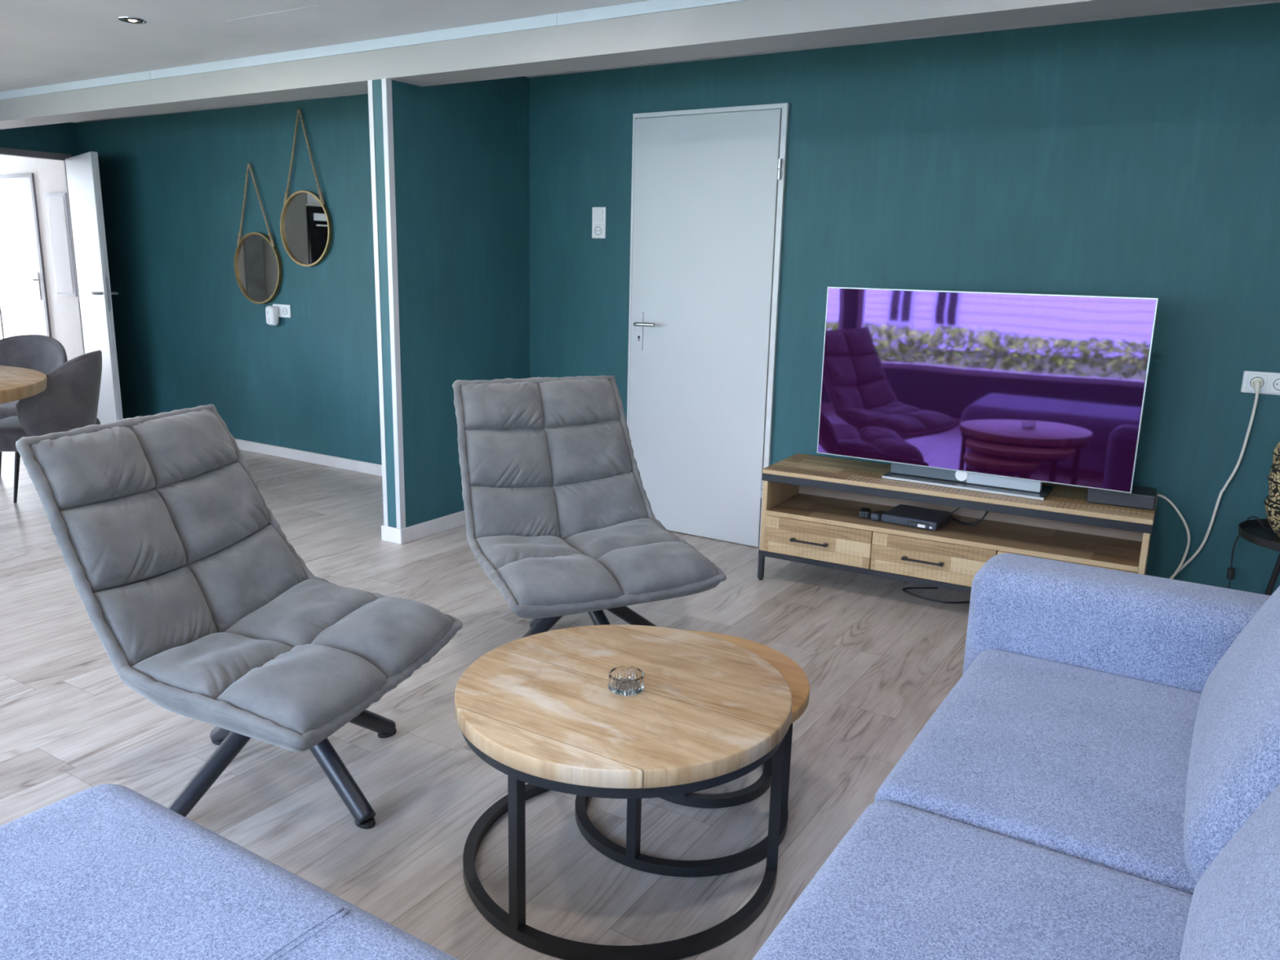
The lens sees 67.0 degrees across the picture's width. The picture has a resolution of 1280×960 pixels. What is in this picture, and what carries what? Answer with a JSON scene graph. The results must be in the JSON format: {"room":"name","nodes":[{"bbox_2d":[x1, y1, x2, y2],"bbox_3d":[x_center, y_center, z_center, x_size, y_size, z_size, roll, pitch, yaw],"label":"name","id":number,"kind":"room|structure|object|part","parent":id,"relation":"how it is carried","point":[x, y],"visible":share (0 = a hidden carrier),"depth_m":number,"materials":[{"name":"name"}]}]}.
{"room":"living room","nodes":[
{"label":"living room","id":0,"kind":"room"},
{"bbox_2d":[0,122,79,156],"bbox_3d":[-4.520,-1.465,7.029,0.050,2.265,1.270,9,15,31],"label":"wall","id":1,"kind":"structure","parent":0,"point":[60,138],"depth_m":7.03,"materials":[{"name":"teal paint"}]},
{"bbox_2d":[0,146,84,354],"bbox_3d":[-4.509,-1.356,7.069,0.067,2.035,0.870,9,15,31],"label":"door frame","id":2,"kind":"structure","parent":1,"relation":"in","point":[3,151],"depth_m":7.03,"materials":[{"name":"white wood"}]},
{"bbox_2d":[65,151,123,424],"bbox_3d":[-3.998,-1.337,7.088,0.170,1.988,0.814,-10,17,-40],"label":"door","id":3,"kind":"structure","parent":2,"relation":"attached to","point":[82,171],"depth_m":6.95,"materials":[{"name":"wood"}]},
{"bbox_3d":[-3.844,-1.320,6.828,0.065,0.019,0.125,-10,17,-40],"label":"handle","id":4,"kind":"part","parent":3,"relation":"part of","materials":[{"name":"metal"}]},
{"bbox_3d":[-3.735,-1.302,6.785,0.020,0.230,0.014,-10,17,-40],"label":"lock plate","id":5,"kind":"part","parent":3,"relation":"part of","materials":[{"name":"metal"}]},
{"bbox_3d":[-3.764,-1.333,6.895,0.065,0.019,0.125,-10,17,-40],"label":"handle","id":6,"kind":"part","parent":3,"relation":"part of","materials":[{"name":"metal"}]},
{"bbox_2d":[0,155,83,360],"bbox_3d":[-5.735,-2.026,9.399,4.460,2.265,0.100,9,15,31],"label":"wall","id":7,"kind":"structure","parent":0,"point":[49,175],"depth_m":9.25,"materials":[{"name":"paint"}]},
{"bbox_2d":[0,173,51,339],"bbox_3d":[-6.188,-1.972,9.610,0.960,2.045,0.073,9,15,31],"label":"door","id":8,"kind":"structure","parent":7,"relation":"in","point":[24,303],"depth_m":9.51,"materials":[{"name":"wood"}]},
{"bbox_3d":[-5.915,-1.894,9.439,0.122,0.260,0.047,8,14,28],"label":"handle","id":9,"kind":"part","parent":8,"relation":"part of","materials":[{"name":"metal"}]},
{"bbox_2d":[45,192,77,296],"bbox_3d":[-5.427,-2.207,9.080,0.340,0.940,0.039,9,15,31],"label":"wall panel","id":10,"kind":"object","parent":7,"relation":"attached to","point":[57,206],"visible":0.88,"depth_m":9.05,"materials":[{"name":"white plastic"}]},
{"bbox_2d":[63,160,84,354],"bbox_3d":[-4.116,-1.657,7.923,0.100,2.265,0.950,9,15,31],"label":"door frame","id":11,"kind":"structure","parent":0,"point":[64,161],"depth_m":7.52,"materials":[{"name":"paint"}]},
{"bbox_2d":[372,76,529,528],"bbox_3d":[-0.907,-0.891,4.851,0.107,2.265,0.992,9,15,31],"label":"wall partition","id":12,"kind":"structure","parent":0,"point":[461,150],"depth_m":4.71,"materials":[{"name":"teal paint"}]},
{"bbox_2d":[367,80,388,525],"bbox_3d":[-1.201,-0.770,4.483,0.027,2.027,0.033,9,15,31],"label":"trim","id":13,"kind":"structure","parent":12,"relation":"attached to","point":[369,82],"depth_m":4.45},
{"bbox_2d":[381,524,402,544],"bbox_3d":[-1.200,0.264,4.674,0.135,0.075,0.014,9,15,31],"label":"baseboard","id":14,"kind":"structure","parent":12,"relation":"attached to","point":[393,535],"depth_m":4.67,"materials":[{"name":"white wood"}]},
{"bbox_2d":[381,78,405,528],"bbox_3d":[-1.128,-0.759,4.439,0.027,2.027,0.033,9,15,31],"label":"trim","id":15,"kind":"structure","parent":12,"relation":"attached to","point":[387,103],"depth_m":4.41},
{"bbox_2d":[401,510,465,543],"bbox_3d":[-0.932,0.177,5.091,0.135,0.075,0.992,9,15,31],"label":"baseboard","id":16,"kind":"structure","parent":12,"relation":"attached to","point":[430,527],"depth_m":4.82,"materials":[{"name":"white wood"}]},
{"bbox_2d":[0,449,970,959],"bbox_3d":[-3.291,0.229,4.971,13.770,0.080,7.720,9,15,31],"label":"floor","id":17,"kind":"structure","parent":0,"point":[877,659],"depth_m":2.72,"materials":[{"name":"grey wood"}]},
{"bbox_2d":[0,365,47,404],"bbox_3d":[-3.579,-0.045,4.242,1.744,0.760,1.744,9,15,31],"label":"dining table","id":18,"kind":"object","parent":17,"relation":"on","point":[16,384],"visible":1,"depth_m":4.38,"materials":[{"name":"brown wood"}]},
{"bbox_2d":[0,334,67,476],"bbox_3d":[-3.586,-0.389,5.578,0.528,0.850,0.590,0,13,-8],"label":"dining chair","id":19,"kind":"object","parent":17,"relation":"on","point":[42,353],"visible":0.25,"depth_m":5.72,"materials":[{"name":"grey fabric"}]},
{"bbox_3d":[-3.810,-0.207,5.753,0.162,0.407,0.029,10,15,34],"label":"leg","id":20,"kind":"part","parent":19,"relation":"part of","materials":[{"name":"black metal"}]},
{"bbox_3d":[-3.581,-0.383,5.541,0.470,0.134,0.470,0,13,-8],"label":"seat","id":21,"kind":"part","parent":19,"relation":"part of","materials":[{"name":"grey fabric"}]},
{"bbox_3d":[-3.601,-0.604,5.673,0.528,0.452,0.307,0,13,-8],"label":"backrest","id":22,"kind":"part","parent":19,"relation":"part of","materials":[{"name":"grey fabric"}]},
{"bbox_2d":[0,350,102,502],"bbox_3d":[-3.054,-0.240,4.970,0.590,0.850,0.528,-1,13,-11],"label":"dining chair","id":23,"kind":"object","parent":17,"relation":"on","point":[69,401],"visible":0.79,"depth_m":4.77,"materials":[{"name":"grey fabric"}]},
{"bbox_3d":[-3.325,-0.063,5.165,0.162,0.407,0.029,10,15,35],"label":"leg","id":24,"kind":"part","parent":23,"relation":"part of","materials":[{"name":"black metal"}]},
{"bbox_3d":[-3.090,-0.242,4.962,0.470,0.134,0.470,-1,13,-11],"label":"seat","id":25,"kind":"part","parent":23,"relation":"part of","materials":[{"name":"grey fabric"}]},
{"bbox_3d":[-2.911,-0.427,4.955,0.307,0.452,0.528,-1,13,-11],"label":"backrest","id":26,"kind":"part","parent":23,"relation":"part of","materials":[{"name":"grey fabric"}]},
{"bbox_2d":[15,404,462,829],"bbox_3d":[-0.978,0.330,2.461,0.798,0.938,0.752,5,13,16],"label":"lounge chair","id":27,"kind":"object","parent":17,"relation":"on","point":[198,599],"visible":0.99,"depth_m":2.36,"materials":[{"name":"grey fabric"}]},
{"bbox_3d":[-1.184,0.136,2.481,0.290,0.553,0.670,5,13,16],"label":"backrest","id":28,"kind":"part","parent":27,"relation":"part of","materials":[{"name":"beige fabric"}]},
{"bbox_3d":[-1.022,0.679,2.389,0.052,0.285,0.375,11,16,36],"label":"leg","id":29,"kind":"part","parent":27,"relation":"part of","materials":[{"name":"metal"}]},
{"bbox_3d":[-1.054,0.629,2.609,0.375,0.285,0.052,11,16,36],"label":"leg","id":30,"kind":"part","parent":27,"relation":"part of","materials":[{"name":"metal"}]},
{"bbox_3d":[-0.854,0.428,2.444,0.514,0.134,0.704,5,13,16],"label":"seat","id":31,"kind":"part","parent":27,"relation":"part of","materials":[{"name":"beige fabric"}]},
{"bbox_3d":[-0.797,0.677,2.420,0.375,0.285,0.052,11,16,36],"label":"leg","id":32,"kind":"part","parent":27,"relation":"part of","materials":[{"name":"metal"}]},
{"bbox_3d":[-0.828,0.627,2.640,0.052,0.285,0.375,11,16,36],"label":"leg","id":33,"kind":"part","parent":27,"relation":"part of","materials":[{"name":"metal"}]},
{"bbox_2d":[452,375,726,638],"bbox_3d":[-0.218,0.156,3.311,0.752,0.938,0.814,-5,14,-27],"label":"lounge chair","id":34,"kind":"object","parent":17,"relation":"on","point":[560,518],"visible":0.98,"depth_m":3.35,"materials":[{"name":"grey fabric"}]},
{"bbox_3d":[-0.292,0.454,3.464,0.052,0.285,0.375,-7,15,-34],"label":"leg","id":35,"kind":"part","parent":34,"relation":"part of","materials":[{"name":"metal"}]},
{"bbox_3d":[-0.333,0.502,3.245,0.165,0.286,0.355,10,15,33],"label":"leg","id":36,"kind":"part","parent":34,"relation":"part of","materials":[{"name":"metal"}]},
{"bbox_3d":[-0.320,-0.066,3.468,0.670,0.553,0.290,-5,14,-27],"label":"backrest","id":37,"kind":"part","parent":34,"relation":"part of","materials":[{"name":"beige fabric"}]},
{"bbox_3d":[-0.163,0.268,3.224,0.704,0.134,0.514,-5,14,-27],"label":"seat","id":38,"kind":"part","parent":34,"relation":"part of","materials":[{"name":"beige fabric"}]},
{"bbox_3d":[-0.108,0.516,3.207,0.052,0.285,0.375,-7,15,-34],"label":"leg","id":39,"kind":"part","parent":34,"relation":"part of","materials":[{"name":"metal"}]},
{"bbox_3d":[-0.068,0.468,3.426,0.375,0.285,0.052,-7,15,-34],"label":"leg","id":40,"kind":"part","parent":34,"relation":"part of","materials":[{"name":"metal"}]},
{"bbox_2d":[454,624,792,959],"bbox_3d":[-0.040,0.666,2.200,0.742,0.430,0.742,9,15,31],"label":"coffee table","id":41,"kind":"object","parent":17,"relation":"on","point":[540,709],"visible":1,"depth_m":2.01,"materials":[{"name":"brown wood"}]},
{"bbox_3d":[-0.246,0.741,1.929,0.026,0.362,0.026,9,15,31],"label":"leg","id":42,"kind":"part","parent":41,"relation":"part of","materials":[{"name":"black metal"}]},
{"bbox_2d":[608,666,644,696],"bbox_3d":[-0.030,0.443,2.125,0.079,0.039,0.079,9,15,31],"label":"ashtray","id":43,"kind":"object","parent":41,"relation":"on","point":[622,681],"visible":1,"depth_m":2.10,"materials":[{"name":"clear glass"}]},
{"bbox_3d":[0.302,0.704,2.149,0.025,0.362,0.025,3,13,9],"label":"leg","id":44,"kind":"part","parent":41,"relation":"part of","materials":[{"name":"black metal"}]},
{"bbox_2d":[0,553,1279,959],"bbox_3d":[0.247,0.596,1.622,2.256,0.833,2.623,9,15,31],"label":"sofa","id":45,"kind":"object","parent":17,"relation":"on","point":[1099,777],"visible":1,"depth_m":1.53,"materials":[{"name":"fabric"}]},
{"bbox_2d":[751,800,1192,959],"bbox_3d":[0.577,0.771,1.258,0.842,0.220,0.726,9,15,31],"label":"seat cushion","id":46,"kind":"object","parent":45,"relation":"on","point":[909,879],"depth_m":1.43,"materials":[{"name":"fabric"}]},
{"bbox_2d":[874,648,1201,894],"bbox_3d":[0.994,0.635,1.911,0.847,0.217,0.847,9,15,31],"label":"seat cushion","id":47,"kind":"object","parent":45,"relation":"on","point":[1086,757],"depth_m":1.85,"materials":[{"name":"fabric"}]},
{"bbox_3d":[1.350,0.545,2.308,1.105,0.574,0.249,9,15,31],"label":"armrest","id":48,"kind":"part","parent":45,"relation":"part of","materials":[{"name":"fabric"}]},
{"bbox_2d":[1179,784,1279,959],"bbox_3d":[0.747,0.571,0.986,0.347,0.482,0.915,9,15,31],"label":"cushion","id":49,"kind":"object","parent":45,"relation":"on","point":[1233,910],"depth_m":1.19,"materials":[{"name":"fabric"}]},
{"bbox_2d":[1183,586,1279,883],"bbox_3d":[1.189,0.418,1.710,0.347,0.482,0.870,9,15,31],"label":"cushion","id":50,"kind":"object","parent":45,"relation":"on","point":[1232,731],"depth_m":1.58,"materials":[{"name":"fabric"}]},
{"bbox_2d":[574,630,809,876],"bbox_3d":[0.107,0.656,2.393,0.596,0.372,0.596,9,15,31],"label":"coffee table","id":51,"kind":"object","parent":17,"relation":"on","point":[796,677],"visible":0.3,"depth_m":2.24,"materials":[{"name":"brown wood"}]},
{"bbox_3d":[-0.013,0.716,2.177,0.026,0.312,0.026,9,15,31],"label":"leg","id":52,"kind":"part","parent":51,"relation":"part of","materials":[{"name":"black metal"}]},
{"bbox_3d":[0.360,0.675,2.398,0.025,0.312,0.025,1,13,-1],"label":"leg","id":53,"kind":"part","parent":51,"relation":"part of","materials":[{"name":"black metal"}]},
{"bbox_2d":[660,755,772,808],"bbox_3d":[0.176,0.642,2.599,0.410,0.312,0.410,9,15,31],"label":"coffee table","id":54,"kind":"object","parent":17,"relation":"on","point":[747,794],"visible":0.15,"depth_m":2.47,"materials":[{"name":"black metal"}]},
{"bbox_3d":[0.110,0.689,2.444,0.025,0.254,0.025,6,14,21],"label":"leg","id":55,"kind":"part","parent":54,"relation":"part of","materials":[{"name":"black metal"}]},
{"bbox_3d":[0.349,0.655,2.620,0.025,0.254,0.025,0,13,-6],"label":"leg","id":56,"kind":"part","parent":54,"relation":"part of","materials":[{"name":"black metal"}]},
{"bbox_2d":[902,586,969,604],"bbox_3d":[1.302,0.490,4.082,0.377,0.008,0.200,9,15,31],"label":"cable","id":57,"kind":"object","parent":17,"relation":"on","point":[907,588],"visible":0.72,"depth_m":4.06,"materials":[{"name":"black plastic"}]},
{"bbox_2d":[757,453,1157,592],"bbox_3d":[1.262,0.255,4.001,1.490,0.500,0.450,8,14,28],"label":"tv cabinet","id":58,"kind":"object","parent":17,"relation":"on","point":[811,504],"visible":0.66,"depth_m":3.92,"materials":[{"name":"brown wood"}]},
{"bbox_3d":[0.531,0.378,4.239,0.022,0.107,0.022,8,14,28],"label":"leg","id":59,"kind":"part","parent":58,"relation":"part of","materials":[{"name":"metal"}]},
{"bbox_3d":[0.636,0.119,4.353,0.022,0.313,0.409,8,14,29],"label":"panel","id":60,"kind":"part","parent":58,"relation":"part of","materials":[{"name":"brown wood"}]},
{"bbox_3d":[0.711,0.263,4.074,0.162,0.012,0.028,8,14,29],"label":"handle","id":61,"kind":"part","parent":58,"relation":"part of","materials":[{"name":"black metal"}]},
{"bbox_3d":[0.747,0.258,4.080,0.464,0.160,0.020,8,14,28],"label":"drawer","id":62,"kind":"part","parent":58,"relation":"part of","materials":[{"name":"brown wood"}]},
{"bbox_2d":[858,507,871,518],"bbox_3d":[0.953,0.140,4.096,0.044,0.032,0.072,5,13,16],"label":"power adapter","id":63,"kind":"object","parent":58,"relation":"on","point":[864,513],"visible":1,"depth_m":4.07,"materials":[{"name":"black plastic"}]},
{"bbox_3d":[1.268,0.375,4.043,1.490,0.024,0.416,8,14,28],"label":"rail","id":64,"kind":"part","parent":58,"relation":"part of","materials":[{"name":"metal"}]},
{"bbox_2d":[870,510,886,521],"bbox_3d":[1.008,0.150,4.054,0.064,0.033,0.095,12,16,39],"label":"plug","id":65,"kind":"object","parent":58,"relation":"on","point":[877,515],"visible":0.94,"depth_m":4.02,"materials":[{"name":"black plastic"}]},
{"bbox_2d":[881,504,952,530],"bbox_3d":[1.154,0.154,4.027,0.230,0.036,0.222,10,15,33],"label":"box","id":66,"kind":"object","parent":58,"relation":"on","point":[901,514],"visible":1,"depth_m":3.98,"materials":[{"name":"plastic"}]},
{"bbox_3d":[1.124,0.323,3.847,0.162,0.012,0.028,8,14,29],"label":"handle","id":67,"kind":"part","parent":58,"relation":"part of","materials":[{"name":"black metal"}]},
{"bbox_3d":[1.162,0.319,3.852,0.482,0.160,0.020,8,14,28],"label":"drawer","id":68,"kind":"part","parent":58,"relation":"part of","materials":[{"name":"brown wood"}]},
{"bbox_2d":[768,493,1142,566],"bbox_3d":[1.268,0.196,3.995,1.438,0.018,0.392,8,14,28],"label":"shelf","id":69,"kind":"object","parent":58,"relation":"attached to","point":[828,511],"depth_m":3.91,"materials":[{"name":"brown wood"}]},
{"bbox_3d":[1.275,0.043,3.968,1.490,0.032,0.416,8,14,28],"label":"rail","id":70,"kind":"part","parent":58,"relation":"part of","materials":[{"name":"metal"}]},
{"bbox_2d":[951,507,988,525],"bbox_3d":[1.384,0.119,4.026,0.178,0.124,0.102,4,13,12],"label":"cable","id":71,"kind":"object","parent":58,"relation":"on","point":[986,512],"visible":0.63,"depth_m":4.00,"materials":[{"name":"plastic"}]},
{"bbox_3d":[1.366,0.176,4.169,1.438,0.315,0.008,8,14,29],"label":"panel","id":72,"kind":"part","parent":58,"relation":"part of","materials":[{"name":"brown wood"}]},
{"bbox_2d":[817,286,1158,500],"bbox_3d":[1.318,-0.357,3.836,1.228,0.766,0.199,9,15,31],"label":"television","id":73,"kind":"object","parent":58,"relation":"on","point":[1011,394],"visible":1,"depth_m":3.75,"materials":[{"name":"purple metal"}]},
{"bbox_3d":[1.584,0.381,3.621,0.480,0.160,0.020,8,14,28],"label":"drawer","id":74,"kind":"part","parent":58,"relation":"part of","materials":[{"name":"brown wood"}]},
{"bbox_2d":[1086,485,1156,510],"bbox_3d":[1.828,0.058,3.667,0.232,0.055,0.162,8,14,27],"label":"speaker","id":75,"kind":"object","parent":58,"relation":"on","point":[1140,497],"visible":0.91,"depth_m":3.60},
{"bbox_2d":[1156,493,1190,578],"bbox_3d":[2.025,0.313,3.751,0.168,0.527,0.033,5,13,15],"label":"power cord","id":76,"kind":"object","parent":75,"relation":"hanging from","point":[1174,506],"visible":0.78,"depth_m":3.70,"materials":[{"name":"plastic"}]},
{"bbox_3d":[1.905,0.305,3.656,0.022,0.313,0.409,8,14,29],"label":"panel","id":77,"kind":"part","parent":58,"relation":"part of","materials":[{"name":"brown wood"}]},
{"bbox_2d":[1238,519,1279,595],"bbox_3d":[2.247,0.432,3.297,0.424,0.508,0.424,9,15,31],"label":"tray table","id":78,"kind":"object","parent":17,"relation":"on","point":[1251,531],"visible":0.61,"depth_m":3.36,"materials":[{"name":"black metal"}]},
{"bbox_2d":[1226,515,1274,588],"bbox_3d":[2.199,0.376,3.514,0.042,0.512,0.254,3,13,9],"label":"cable","id":79,"kind":"object","parent":78,"relation":"hanging from","point":[1230,573],"visible":0.77,"depth_m":3.60,"materials":[{"name":"black plastic"}]},
{"bbox_2d":[1226,567,1235,579],"bbox_3d":[2.208,0.349,3.612,0.026,0.041,0.024,9,15,31],"label":"switch","id":80,"kind":"object","parent":79,"relation":"attached to","point":[1230,573],"depth_m":3.60,"materials":[{"name":"black plastic"}]},
{"bbox_2d":[1238,519,1279,551],"bbox_3d":[2.253,0.199,3.244,0.424,0.030,0.424,9,15,31],"label":"tray","id":81,"kind":"object","parent":78,"relation":"on","point":[1251,531],"depth_m":3.31,"materials":[{"name":"black metal"}]},
{"bbox_2d":[1263,441,1279,537],"bbox_3d":[2.267,0.022,3.222,0.305,0.374,0.305,-3,13,-19],"label":"table lamp","id":82,"kind":"object","parent":78,"relation":"on","point":[1272,504],"visible":1,"depth_m":3.24,"materials":[{"name":"metal"}]},
{"bbox_3d":[2.228,0.413,3.435,0.019,0.476,0.118,0,13,-8],"label":"leg","id":83,"kind":"part","parent":78,"relation":"part of","materials":[{"name":"black metal"}]},
{"bbox_2d":[0,0,1279,123],"bbox_3d":[-3.237,-2.068,4.454,13.770,0.100,7.720,9,15,31],"label":"ceiling","id":84,"kind":"structure","parent":0,"point":[43,42],"depth_m":4.01,"materials":[{"name":"white paint"}]},
{"bbox_2d":[117,16,146,23],"bbox_3d":[-2.066,-1.871,3.937,0.106,0.006,0.106,9,15,31],"label":"recessed light","id":85,"kind":"object","parent":84,"relation":"in","point":[126,19],"visible":1,"depth_m":3.93,"materials":[{"name":"silver metal"}]},
{"bbox_2d":[226,4,317,21],"bbox_3d":[-1.444,-1.823,3.776,0.550,0.001,0.002,9,15,31],"label":"trim","id":86,"kind":"structure","parent":84,"relation":"attached to","point":[316,5],"depth_m":3.77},
{"bbox_2d":[0,0,1273,129],"bbox_3d":[-0.834,-1.808,4.142,9.070,0.162,0.219,9,15,31],"label":"beam","id":87,"kind":"structure","parent":84,"relation":"attached to","point":[753,26],"depth_m":3.65,"materials":[{"name":"paint"}]},
{"bbox_2d":[0,0,751,99],"bbox_3d":[-0.894,-1.846,4.034,9.068,0.042,0.012,9,15,31],"label":"ceiling beam","id":88,"kind":"structure","parent":87,"relation":"attached to","point":[650,6],"depth_m":4.11,"materials":[{"name":"white paint"}]},
{"bbox_2d":[75,2,1279,595],"bbox_3d":[-0.304,-0.939,5.125,9.190,2.265,0.120,9,15,31],"label":"wall","id":89,"kind":"structure","parent":0,"point":[1140,156],"depth_m":4.13,"materials":[{"name":"teal paint"}]},
{"bbox_2d":[234,163,282,303],"bbox_3d":[-2.508,-1.602,6.308,0.460,0.891,0.033,9,15,31],"label":"round mirror","id":90,"kind":"object","parent":89,"relation":"hanging from","point":[258,267],"visible":1,"depth_m":6.34,"materials":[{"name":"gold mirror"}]},
{"bbox_2d":[236,234,277,302],"bbox_3d":[-2.510,-1.392,6.359,0.444,0.444,0.009,9,15,31],"label":"mirror glass","id":91,"kind":"object","parent":90,"relation":"attached to","point":[256,254],"depth_m":6.36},
{"bbox_3d":[-2.512,-1.391,6.355,0.460,0.460,0.026,9,15,31],"label":"frame","id":92,"kind":"part","parent":90,"relation":"part of","materials":[{"name":"gold metal"}]},
{"bbox_2d":[272,303,291,317],"bbox_3d":[-2.342,-1.105,6.318,0.169,0.082,0.014,9,15,31],"label":"wall socket","id":93,"kind":"object","parent":89,"relation":"attached to","point":[284,310],"visible":0.91,"depth_m":6.30,"materials":[{"name":"white plastic"}]},
{"bbox_2d":[265,306,279,325],"bbox_3d":[-2.406,-1.075,6.324,0.086,0.126,0.061,9,15,31],"label":"plug","id":94,"kind":"object","parent":93,"relation":"attached to","point":[271,312],"visible":1,"depth_m":6.30,"materials":[{"name":"white plastic"}]},
{"bbox_2d":[280,109,332,266],"bbox_3d":[-2.085,-1.802,5.994,0.460,0.936,0.033,9,15,31],"label":"round mirror","id":95,"kind":"object","parent":89,"relation":"hanging from","point":[305,220],"visible":1,"depth_m":6.03,"materials":[{"name":"gold metal"}]},
{"bbox_2d":[283,192,328,264],"bbox_3d":[-2.088,-1.571,6.050,0.444,0.444,0.009,9,15,31],"label":"mirror glass","id":96,"kind":"object","parent":95,"relation":"attached to","point":[305,215],"depth_m":6.05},
{"bbox_3d":[-2.090,-1.571,6.046,0.460,0.460,0.026,9,15,31],"label":"frame","id":97,"kind":"part","parent":95,"relation":"part of","materials":[{"name":"gold metal"}]},
{"bbox_2d":[235,438,382,475],"bbox_3d":[-2.491,-0.198,6.604,4.165,0.072,0.014,9,15,31],"label":"baseboard","id":98,"kind":"structure","parent":89,"relation":"attached to","point":[262,448],"depth_m":6.40,"materials":[{"name":"white wood"}]},
{"bbox_2d":[591,207,606,238],"bbox_3d":[-0.209,-1.305,4.906,0.082,0.154,0.014,9,15,31],"label":"switch plate","id":99,"kind":"object","parent":89,"relation":"attached to","point":[598,214],"visible":1,"depth_m":4.90,"materials":[{"name":"white plastic"}]},
{"bbox_2d":[626,102,789,547],"bbox_3d":[0.290,-0.720,4.704,0.810,2.050,0.160,9,15,31],"label":"door","id":100,"kind":"structure","parent":89,"relation":"in","point":[708,184],"depth_m":4.66,"materials":[{"name":"wood"}]},
{"bbox_3d":[-0.003,-0.749,4.867,0.043,0.192,0.006,9,15,31],"label":"handle plate","id":101,"kind":"part","parent":100,"relation":"part of","materials":[{"name":"silver metal"}]},
{"bbox_3d":[0.026,-0.773,4.804,0.126,0.022,0.062,9,15,31],"label":"handle","id":102,"kind":"part","parent":100,"relation":"part of","materials":[{"name":"metal"}]},
{"bbox_2d":[1240,370,1279,395],"bbox_3d":[2.280,-0.350,3.508,0.162,0.080,0.014,9,15,31],"label":"wall socket","id":103,"kind":"object","parent":89,"relation":"attached to","point":[1271,380],"visible":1,"depth_m":3.51,"materials":[{"name":"white plastic"}]},
{"bbox_2d":[1168,377,1262,578],"bbox_3d":[2.102,0.093,3.678,0.327,0.986,0.046,8,14,26],"label":"cable","id":104,"kind":"object","parent":103,"relation":"hanging from","point":[1256,383],"visible":0.91,"depth_m":3.59,"materials":[{"name":"white plastic"}]}
]}

